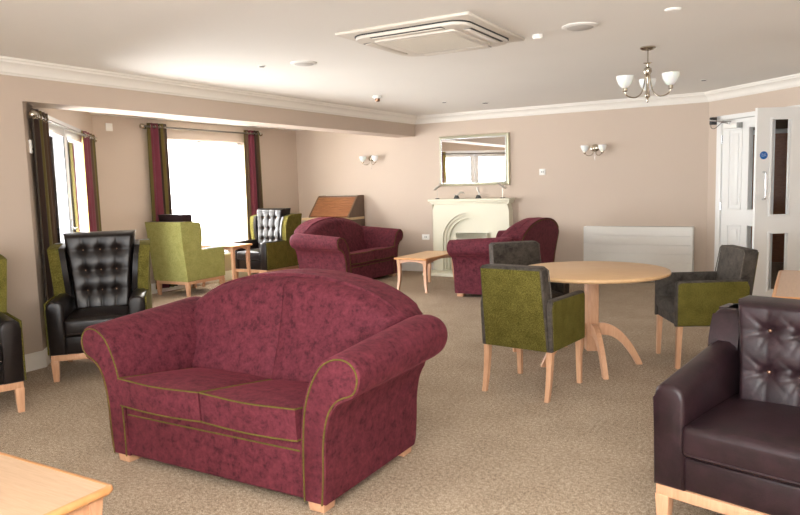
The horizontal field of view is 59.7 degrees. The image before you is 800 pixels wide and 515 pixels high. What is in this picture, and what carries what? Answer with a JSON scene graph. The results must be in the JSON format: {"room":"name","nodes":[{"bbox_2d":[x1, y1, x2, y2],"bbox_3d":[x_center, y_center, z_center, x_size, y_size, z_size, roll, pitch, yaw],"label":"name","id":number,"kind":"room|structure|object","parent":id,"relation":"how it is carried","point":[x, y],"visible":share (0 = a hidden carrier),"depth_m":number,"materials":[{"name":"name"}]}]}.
{"room":"care facility","nodes":[
{"label":"care facility","id":0,"kind":"room"},
{"bbox_2d":[0,74,46,353],"bbox_3d":[-4.675,0.011,2.947,0.300,2.455,6.780,2,7,30],"label":"wall","id":1,"kind":"structure","parent":0,"point":[20,245],"depth_m":5.51,"materials":[{"name":"paint"}]},
{"bbox_2d":[28,140,32,153],"bbox_3d":[-2.994,-0.900,5.653,0.024,0.110,0.050,-3,6,-15],"label":"wall sensor","id":2,"kind":"object","parent":1,"relation":"attached to","point":[30,141],"visible":1,"depth_m":5.63,"materials":[{"name":"white plastic"}]},
{"bbox_2d":[25,350,46,371],"bbox_3d":[-4.558,1.178,2.900,0.018,0.140,6.570,2,7,30],"label":"baseboard","id":3,"kind":"structure","parent":1,"relation":"attached to","point":[36,360],"depth_m":5.64,"materials":[{"name":"white paint"}]},
{"bbox_2d":[0,56,417,123],"bbox_3d":[-2.969,-1.473,5.390,0.120,0.118,13.000,2,7,30],"label":"trim","id":4,"kind":"structure","parent":1,"relation":"attached to","point":[11,66],"depth_m":6.71,"materials":[{"name":"white paint"}]},
{"bbox_2d":[28,104,92,299],"bbox_3d":[-3.561,-0.450,7.312,0.280,2.385,3.336,-3,6,-15],"label":"wall","id":5,"kind":"structure","parent":0,"point":[82,120],"depth_m":7.31,"materials":[{"name":"paint"}]},
{"bbox_2d":[31,108,57,357],"bbox_3d":[-2.995,-0.200,5.949,0.071,2.065,0.453,-3,6,-15],"label":"curtain","id":6,"kind":"object","parent":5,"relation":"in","point":[40,127],"visible":0.64,"depth_m":5.82,"materials":[{"name":"brown fabric"}]},
{"bbox_2d":[44,347,50,365],"bbox_3d":[-3.351,0.670,7.339,0.018,0.140,3.366,-3,6,-15],"label":"baseboard","id":7,"kind":"structure","parent":5,"relation":"attached to","point":[48,359],"depth_m":5.78,"materials":[{"name":"white paint"}]},
{"bbox_2d":[28,110,97,141],"bbox_3d":[-3.356,-1.296,7.056,0.093,0.072,3.088,-3,6,-15],"label":"curtain rod","id":8,"kind":"object","parent":5,"relation":"attached to","point":[32,114],"visible":0.62,"depth_m":6.29,"materials":[{"name":"grey metal"}]},
{"bbox_2d":[81,130,101,231],"bbox_3d":[-3.600,-0.424,8.209,0.071,2.065,0.773,-3,6,-15],"label":"curtain","id":9,"kind":"object","parent":8,"relation":"hanging from","point":[88,145],"visible":0.62,"depth_m":8.07,"materials":[{"name":"red fabric"}]},
{"bbox_2d":[48,115,87,242],"bbox_3d":[-3.374,-0.307,7.149,0.144,2.125,2.280,-3,6,-15],"label":"window","id":10,"kind":"structure","parent":5,"relation":"in","point":[65,145],"depth_m":7.07,"materials":[{"name":"glass"}]},
{"bbox_2d":[88,112,299,130],"bbox_3d":[-4.248,-1.599,6.120,2.829,0.190,13.400,2,7,30],"label":"ceiling","id":11,"kind":"structure","parent":0,"point":[93,113],"depth_m":9.85,"materials":[{"name":"paint"}]},
{"bbox_2d":[91,114,298,283],"bbox_3d":[-2.977,-0.814,10.568,0.280,2.385,4.250,2,7,30],"label":"wall","id":12,"kind":"structure","parent":0,"point":[122,152],"depth_m":9.41,"materials":[{"name":"paint"}]},
{"bbox_2d":[105,123,112,130],"bbox_3d":[-3.730,-1.671,8.928,0.010,0.100,0.100,2,7,30],"label":"wall plate","id":13,"kind":"object","parent":12,"relation":"attached to","point":[109,127],"visible":1,"depth_m":8.93,"materials":[{"name":"white plastic"}]},
{"bbox_2d":[139,123,262,135],"bbox_3d":[-2.862,-1.878,10.306,0.093,0.072,2.428,2,7,30],"label":"curtain rod","id":14,"kind":"object","parent":12,"relation":"attached to","point":[141,125],"visible":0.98,"depth_m":10.13,"materials":[{"name":"grey metal"}]},
{"bbox_2d":[146,123,177,288],"bbox_3d":[-3.291,-0.703,9.616,0.071,2.265,0.373,2,7,30],"label":"curtain","id":15,"kind":"object","parent":14,"relation":"hanging from","point":[158,158],"visible":0.62,"depth_m":9.56,"materials":[{"name":"red fabric"}]},
{"bbox_2d":[244,130,262,239],"bbox_3d":[-2.345,-0.903,11.240,0.071,2.265,0.413,2,7,30],"label":"curtain","id":16,"kind":"object","parent":14,"relation":"hanging from","point":[253,176],"visible":0.66,"depth_m":11.17,"materials":[{"name":"red fabric"}]},
{"bbox_2d":[167,140,239,254],"bbox_3d":[-2.959,-0.873,10.486,0.230,1.740,1.860,2,7,30],"label":"window","id":17,"kind":"structure","parent":12,"relation":"in","point":[228,252],"depth_m":10.65,"materials":[{"name":"white plastic"}]},
{"bbox_2d":[167,141,247,251],"bbox_3d":[-2.933,-0.882,10.470,0.047,1.680,1.780,2,7,30],"label":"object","id":18,"kind":"structure","parent":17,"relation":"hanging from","point":[207,180],"depth_m":10.58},
{"bbox_2d":[151,265,298,293],"bbox_3d":[-2.767,0.296,10.698,0.018,0.140,4.050,2,7,30],"label":"baseboard","id":19,"kind":"structure","parent":12,"relation":"attached to","point":[228,274],"depth_m":10.44,"materials":[{"name":"white paint"}]},
{"bbox_2d":[20,77,414,137],"bbox_3d":[-1.519,-1.733,8.330,0.330,0.305,6.441,2,7,30],"label":"beam","id":20,"kind":"structure","parent":0,"point":[39,93],"depth_m":7.00,"materials":[{"name":"paint"}]},
{"bbox_2d":[0,262,783,514],"bbox_3d":[0.505,0.886,5.518,12.200,0.120,16.600,2,7,30],"label":"floor","id":21,"kind":"structure","parent":0,"point":[502,449],"depth_m":3.97,"materials":[{"name":"carpet"}]},
{"bbox_2d":[0,254,26,412],"bbox_3d":[-2.974,0.475,4.586,0.782,1.090,0.835,-7,8,-40],"label":"armchair","id":22,"kind":"object","parent":21,"relation":"on","point":[12,356],"visible":1,"depth_m":4.50,"materials":[{"name":"black leather"}]},
{"bbox_2d":[0,345,2,363],"bbox_3d":[-2.891,0.605,4.505,0.470,0.154,0.582,-7,8,-40],"label":"seat cushion","id":23,"kind":"object","parent":22,"relation":"on","point":[1,346],"depth_m":4.43,"materials":[{"name":"black leather"}]},
{"bbox_2d":[0,452,112,514],"bbox_3d":[-1.504,0.991,2.372,1.020,0.451,0.520,2,7,30],"label":"coffee table","id":24,"kind":"object","parent":21,"relation":"on","point":[27,487],"visible":1,"depth_m":2.29,"materials":[{"name":"brown wood"}]},
{"bbox_2d":[44,230,151,381],"bbox_3d":[-2.415,0.346,5.649,0.782,1.090,0.835,-3,6,-17],"label":"armchair","id":25,"kind":"object","parent":21,"relation":"on","point":[97,276],"visible":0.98,"depth_m":5.63,"materials":[{"name":"black leather"}]},
{"bbox_2d":[64,306,128,335],"bbox_3d":[-2.376,0.480,5.545,0.470,0.154,0.582,-3,6,-17],"label":"seat cushion","id":26,"kind":"object","parent":25,"relation":"on","point":[76,318],"depth_m":5.31,"materials":[{"name":"black leather"}]},
{"bbox_2d":[63,230,135,309],"bbox_3d":[-2.463,0.104,5.760,0.550,0.630,0.266,-3,6,-17],"label":"cushion","id":27,"kind":"object","parent":25,"relation":"on","point":[99,267],"depth_m":5.67,"materials":[{"name":"black leather"}]},
{"bbox_2d":[145,214,224,296],"bbox_3d":[-2.915,-0.056,9.558,0.682,1.090,0.835,2,7,28],"label":"armchair","id":28,"kind":"object","parent":21,"relation":"on","point":[178,257],"visible":1,"depth_m":9.26,"materials":[{"name":"green fabric"}]},
{"bbox_2d":[158,214,191,221],"bbox_3d":[-2.989,-0.270,9.409,0.450,0.630,0.266,2,7,28],"label":"cushion","id":29,"kind":"object","parent":28,"relation":"on","point":[164,217],"depth_m":9.26,"materials":[{"name":"leather"}]},
{"bbox_2d":[202,243,251,286],"bbox_3d":[-2.527,0.112,10.140,0.700,0.611,0.420,2,7,30],"label":"side table","id":30,"kind":"object","parent":21,"relation":"on","point":[231,247],"visible":0.57,"depth_m":9.99,"materials":[{"name":"brown wood"}]},
{"bbox_2d":[81,268,447,512],"bbox_3d":[-0.712,0.581,3.676,1.823,0.945,0.973,2,7,30],"label":"sofa","id":31,"kind":"object","parent":21,"relation":"on","point":[303,383],"visible":1,"depth_m":3.49,"materials":[{"name":"red fabric"}]},
{"bbox_2d":[118,368,266,420],"bbox_3d":[-1.047,0.671,3.681,0.566,0.155,0.617,2,7,30],"label":"seat cushion","id":32,"kind":"object","parent":31,"relation":"on","point":[172,393],"depth_m":3.49,"materials":[{"name":"red fabric"}]},
{"bbox_2d":[200,380,308,439],"bbox_3d":[-0.547,0.687,3.392,0.566,0.155,0.617,2,7,30],"label":"seat cushion","id":33,"kind":"object","parent":31,"relation":"on","point":[270,409],"depth_m":3.16,"materials":[{"name":"red fabric"}]},
{"bbox_2d":[232,208,301,278],"bbox_3d":[-2.043,-0.200,10.677,0.782,1.090,0.835,2,7,32],"label":"armchair","id":34,"kind":"object","parent":21,"relation":"on","point":[271,229],"visible":0.95,"depth_m":10.56,"materials":[{"name":"black leather"}]},
{"bbox_2d":[237,248,260,260],"bbox_3d":[-2.105,-0.066,10.587,0.470,0.154,0.582,2,7,32],"label":"seat cushion","id":35,"kind":"object","parent":34,"relation":"on","point":[255,253],"depth_m":10.38,"materials":[{"name":"black leather"}]},
{"bbox_2d":[257,208,290,247],"bbox_3d":[-1.974,-0.444,10.773,0.550,0.630,0.266,2,7,32],"label":"backrest","id":36,"kind":"object","parent":34,"relation":"on","point":[270,221],"depth_m":10.67,"materials":[{"name":"black leather"}]},
{"bbox_2d":[302,195,364,225],"bbox_3d":[-1.111,-0.410,11.666,0.912,1.245,0.540,2,7,30],"label":"bureau","id":37,"kind":"object","parent":21,"relation":"on","point":[351,207],"visible":0.24,"depth_m":11.52,"materials":[{"name":"brown wood"}]},
{"bbox_2d":[289,217,402,278],"bbox_3d":[-0.774,-0.127,10.341,0.973,0.945,1.823,2,7,30],"label":"sofa","id":38,"kind":"object","parent":21,"relation":"on","point":[330,243],"visible":0.94,"depth_m":10.05,"materials":[{"name":"red fabric"}]},
{"bbox_2d":[350,250,373,263],"bbox_3d":[-0.767,-0.013,10.014,0.617,0.155,0.566,2,7,30],"label":"seat cushion","id":39,"kind":"object","parent":38,"relation":"on","point":[356,257],"depth_m":9.84,"materials":[{"name":"red fabric"}]},
{"bbox_2d":[358,247,394,258],"bbox_3d":[-0.478,-0.074,10.511,0.617,0.155,0.566,2,7,30],"label":"seat cushion","id":40,"kind":"object","parent":38,"relation":"on","point":[378,252],"depth_m":10.38,"materials":[{"name":"red fabric"}]},
{"bbox_2d":[394,251,453,292],"bbox_3d":[0.374,0.182,9.465,0.500,0.451,0.980,2,7,30],"label":"coffee table","id":41,"kind":"object","parent":21,"relation":"on","point":[425,258],"visible":0.84,"depth_m":9.18,"materials":[{"name":"brown wood"}]},
{"bbox_2d":[422,198,514,276],"bbox_3d":[1.032,-0.303,10.495,1.360,1.160,0.470,2,7,30],"label":"fireplace","id":42,"kind":"object","parent":21,"relation":"on","point":[463,215],"visible":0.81,"depth_m":10.60,"materials":[{"name":"stone"}]},
{"bbox_2d":[433,179,441,198],"bbox_3d":[0.587,-1.062,10.771,0.155,0.315,0.070,2,7,30],"label":"ornament","id":43,"kind":"object","parent":42,"relation":"on","point":[439,185],"visible":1,"depth_m":10.76,"materials":[{"name":"grey"}]},
{"bbox_2d":[453,192,463,198],"bbox_3d":[0.898,-0.948,10.604,0.186,0.107,0.040,2,7,30],"label":"ornament","id":44,"kind":"object","parent":42,"relation":"on","point":[455,196],"visible":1,"depth_m":10.61,"materials":[{"name":"grey ceramic"}]},
{"bbox_2d":[428,198,514,203],"bbox_3d":[1.066,-0.852,10.541,1.340,0.080,0.240,2,7,30],"label":"mantel shelf","id":45,"kind":"object","parent":42,"relation":"attached to","point":[463,200],"depth_m":10.41,"materials":[{"name":"wood"}]},
{"bbox_2d":[456,232,488,239],"bbox_3d":[1.061,-0.075,10.558,0.520,0.589,0.220,2,7,30],"label":"fire","id":46,"kind":"object","parent":42,"relation":"on","point":[459,235],"visible":0.16,"depth_m":10.51,"materials":[{"name":"silver metal"}]},
{"bbox_2d":[475,187,481,198],"bbox_3d":[1.176,-0.971,10.439,0.097,0.172,0.040,2,7,30],"label":"ornament","id":47,"kind":"object","parent":42,"relation":"on","point":[479,194],"visible":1,"depth_m":10.43,"materials":[{"name":"grey ceramic"}]},
{"bbox_2d":[497,177,506,197],"bbox_3d":[1.496,-1.031,10.245,0.155,0.315,0.070,2,7,30],"label":"ornament","id":48,"kind":"object","parent":42,"relation":"on","point":[500,184],"visible":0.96,"depth_m":10.23,"materials":[{"name":"grey ceramic"}]},
{"bbox_2d":[447,217,558,296],"bbox_3d":[1.396,-0.044,8.981,0.973,0.945,1.823,2,7,30],"label":"sofa","id":49,"kind":"object","parent":21,"relation":"on","point":[467,255],"visible":0.52,"depth_m":8.48,"materials":[{"name":"red fabric"}]},
{"bbox_2d":[489,240,568,351],"bbox_3d":[1.097,0.313,6.069,0.530,0.871,0.604,-3,6,-15],"label":"dining chair","id":50,"kind":"object","parent":21,"relation":"on","point":[514,252],"visible":0.19,"depth_m":6.20,"materials":[{"name":"grey fabric"}]},
{"bbox_2d":[480,263,584,402],"bbox_3d":[0.893,0.460,4.743,0.530,0.871,0.604,3,8,37],"label":"dining chair","id":51,"kind":"object","parent":21,"relation":"on","point":[518,311],"visible":1,"depth_m":4.52,"materials":[{"name":"green fabric"}]},
{"bbox_2d":[531,261,671,379],"bbox_3d":[1.448,0.456,5.265,1.120,0.737,1.120,-2,6,0],"label":"round table","id":52,"kind":"object","parent":21,"relation":"on","point":[591,274],"visible":0.8,"depth_m":5.20,"materials":[{"name":"brown wood"}]},
{"bbox_2d":[655,245,758,368],"bbox_3d":[2.326,0.358,5.321,0.604,0.871,0.530,-1,6,3],"label":"dining chair","id":53,"kind":"object","parent":21,"relation":"on","point":[684,299],"visible":0.71,"depth_m":5.08,"materials":[{"name":"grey fabric"}]},
{"bbox_2d":[653,295,799,514],"bbox_3d":[1.546,0.647,2.743,0.813,0.885,0.792,-8,9,-44],"label":"armchair","id":54,"kind":"object","parent":21,"relation":"on","point":[727,421],"visible":1,"depth_m":2.71,"materials":[{"name":"brown leather"}]},
{"bbox_2d":[682,393,799,486],"bbox_3d":[1.468,0.678,2.667,0.582,0.154,0.550,-8,9,-44],"label":"seat cushion","id":55,"kind":"object","parent":54,"relation":"on","point":[751,435],"depth_m":2.58,"materials":[{"name":"leather"}]},
{"bbox_2d":[738,295,799,406],"bbox_3d":[1.656,0.403,2.834,0.235,0.425,0.530,-8,9,-44],"label":"cushion","id":56,"kind":"object","parent":54,"relation":"on","point":[768,327],"depth_m":2.86,"materials":[{"name":"leather"}]},
{"bbox_2d":[772,270,799,298],"bbox_3d":[2.797,0.526,4.324,0.840,0.721,1.260,2,7,30],"label":"dining table","id":57,"kind":"object","parent":21,"relation":"on","point":[787,284],"visible":0.47,"depth_m":4.34,"materials":[{"name":"brown wood"}]},
{"bbox_2d":[0,0,799,115],"bbox_3d":[1.743,-1.629,4.487,9.171,0.120,16.600,2,7,30],"label":"ceiling","id":58,"kind":"structure","parent":0,"point":[216,43],"depth_m":5.29,"materials":[{"name":"paint"}]},
{"bbox_2d":[291,61,316,65],"bbox_3d":[-0.812,-1.639,5.893,0.220,0.015,0.220,2,7,30],"label":"ceiling speaker","id":59,"kind":"object","parent":58,"relation":"attached to","point":[295,63],"visible":1,"depth_m":5.84,"materials":[{"name":"white plastic"}]},
{"bbox_2d":[373,95,381,101],"bbox_3d":[-0.267,-1.881,8.258,0.110,0.065,0.110,2,7,30],"label":"smoke detector","id":60,"kind":"object","parent":58,"relation":"attached to","point":[377,98],"visible":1,"depth_m":8.23,"materials":[{"name":"white plastic"}]},
{"bbox_2d":[335,11,524,56],"bbox_3d":[0.236,-1.542,4.934,1.000,0.064,1.000,2,7,30],"label":"air conditioner","id":61,"kind":"object","parent":58,"relation":"attached to","point":[462,31],"visible":1,"depth_m":4.72,"materials":[{"name":"beige plastic"}]},
{"bbox_2d":[384,33,481,53],"bbox_3d":[0.239,-1.513,4.940,0.520,0.004,0.508,2,7,30],"label":"grille","id":62,"kind":"object","parent":61,"relation":"attached to","point":[446,41],"depth_m":4.92,"materials":[{"name":"beige plastic"}]},
{"bbox_2d":[532,34,542,39],"bbox_3d":[0.994,-1.588,5.022,0.080,0.033,0.080,2,7,30],"label":"smoke detector","id":63,"kind":"object","parent":58,"relation":"attached to","point":[534,36],"visible":1,"depth_m":4.99,"materials":[{"name":"white plastic"}]},
{"bbox_2d":[562,22,598,30],"bbox_3d":[1.233,-1.577,4.768,0.244,0.015,0.244,2,7,30],"label":"ceiling speaker","id":64,"kind":"object","parent":58,"relation":"attached to","point":[579,26],"visible":1,"depth_m":4.72,"materials":[{"name":"white plastic"}]},
{"bbox_2d":[616,46,679,102],"bbox_3d":[2.036,-1.479,5.653,0.472,0.443,0.459,2,7,30],"label":"chandelier","id":65,"kind":"object","parent":58,"relation":"hanging from","point":[647,84],"visible":1,"depth_m":5.59,"materials":[{"name":"white glass"}]},
{"bbox_2d":[664,7,681,12],"bbox_3d":[1.707,-1.546,4.355,0.100,0.015,0.100,2,7,30],"label":"smoke detector","id":66,"kind":"object","parent":58,"relation":"attached to","point":[672,9],"visible":1,"depth_m":4.33,"materials":[{"name":"white plastic"}]},
{"bbox_2d":[296,102,708,271],"bbox_3d":[0.987,-0.998,10.825,7.011,2.475,0.200,2,7,30],"label":"wall","id":67,"kind":"structure","parent":0,"point":[652,170],"depth_m":9.97,"materials":[{"name":"paint"}]},
{"bbox_2d":[359,155,377,168],"bbox_3d":[-0.498,-1.564,11.413,0.356,0.222,0.158,2,7,30],"label":"wall lamp","id":68,"kind":"object","parent":67,"relation":"attached to","point":[362,158],"visible":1,"depth_m":11.40,"materials":[{"name":"white glass"}]},
{"bbox_2d":[422,234,429,239],"bbox_3d":[0.412,-0.327,11.120,0.130,0.085,0.012,2,7,30],"label":"wall socket","id":69,"kind":"object","parent":67,"relation":"attached to","point":[424,236],"visible":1,"depth_m":11.11,"materials":[{"name":"white plastic"}]},
{"bbox_2d":[439,133,509,185],"bbox_3d":[1.113,-1.472,10.542,1.145,0.760,0.057,2,7,30],"label":"mirror","id":70,"kind":"object","parent":67,"relation":"attached to","point":[480,159],"visible":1,"depth_m":10.52,"materials":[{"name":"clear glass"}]},
{"bbox_2d":[401,262,654,281],"bbox_3d":[1.116,0.179,10.768,6.660,0.140,0.018,2,7,30],"label":"baseboard","id":71,"kind":"structure","parent":67,"relation":"attached to","point":[406,266],"depth_m":11.28,"materials":[{"name":"white paint"}]},
{"bbox_2d":[539,169,544,174],"bbox_3d":[2.054,-1.235,10.050,0.090,0.090,0.012,2,7,30],"label":"wall switch","id":72,"kind":"object","parent":67,"relation":"attached to","point":[541,171],"visible":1,"depth_m":10.05,"materials":[{"name":"white plastic"}]},
{"bbox_2d":[415,92,708,123],"bbox_3d":[2.055,-2.094,9.882,4.280,0.118,0.120,2,7,30],"label":"trim","id":73,"kind":"structure","parent":67,"relation":"attached to","point":[700,97],"depth_m":9.71,"materials":[{"name":"white paint"}]},
{"bbox_2d":[581,144,606,155],"bbox_3d":[2.668,-1.448,9.581,0.356,0.222,0.158,2,7,30],"label":"wall lamp","id":74,"kind":"object","parent":67,"relation":"attached to","point":[595,147],"visible":1,"depth_m":9.58,"materials":[{"name":"white glass"}]},
{"bbox_2d":[584,226,693,271],"bbox_3d":[3.213,-0.062,9.444,1.420,0.722,0.138,2,7,30],"label":"radiator","id":75,"kind":"object","parent":67,"relation":"attached to","point":[670,247],"visible":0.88,"depth_m":9.33,"materials":[{"name":"white metal"}]},
{"bbox_2d":[612,226,691,226],"bbox_3d":[3.205,-0.419,9.405,1.365,0.002,0.080,2,7,30],"label":"grille","id":76,"kind":"object","parent":75,"relation":"attached to","point":[612,226],"depth_m":9.31,"materials":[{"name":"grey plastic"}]},
{"bbox_2d":[706,86,799,270],"bbox_3d":[4.452,-0.731,7.492,0.160,2.455,3.250,-3,6,-15],"label":"wall","id":77,"kind":"structure","parent":0,"point":[789,96],"depth_m":8.69,"materials":[{"name":"paint"}]},
{"bbox_2d":[704,73,799,101],"bbox_3d":[4.295,-1.881,7.292,0.120,0.118,3.250,-3,6,-15],"label":"trim","id":78,"kind":"structure","parent":77,"relation":"attached to","point":[790,81],"depth_m":8.03,"materials":[{"name":"white paint"}]},
{"bbox_2d":[709,105,799,296],"bbox_3d":[3.950,-0.602,7.905,0.955,2.140,1.780,-3,6,-15],"label":"door","id":79,"kind":"structure","parent":77,"relation":"in","point":[735,216],"depth_m":7.25,"materials":[{"name":"painted wood"},{"name":"glass"},{"name":"metal"}]},
{"bbox_2d":[709,117,720,128],"bbox_3d":[3.936,-1.675,8.669,0.098,0.149,0.230,-1,6,3],"label":"magnet","id":80,"kind":"object","parent":79,"relation":"attached to","point":[711,118],"visible":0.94,"depth_m":8.72,"materials":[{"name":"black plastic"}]},
{"bbox_2d":[754,119,787,129],"bbox_3d":[7.489,-1.114,10.281,5.800,2.455,0.200,2,7,30],"label":"wall","id":81,"kind":"structure","parent":0,"point":[783,123],"depth_m":10.92,"materials":[{"name":"paint"}]},
{"bbox_2d":[751,128,787,261],"bbox_3d":[5.920,-0.976,11.073,0.800,2.100,0.040,2,7,30],"label":"door","id":82,"kind":"structure","parent":81,"relation":"in","point":[781,135],"depth_m":11.00,"materials":[{"name":"brown"}]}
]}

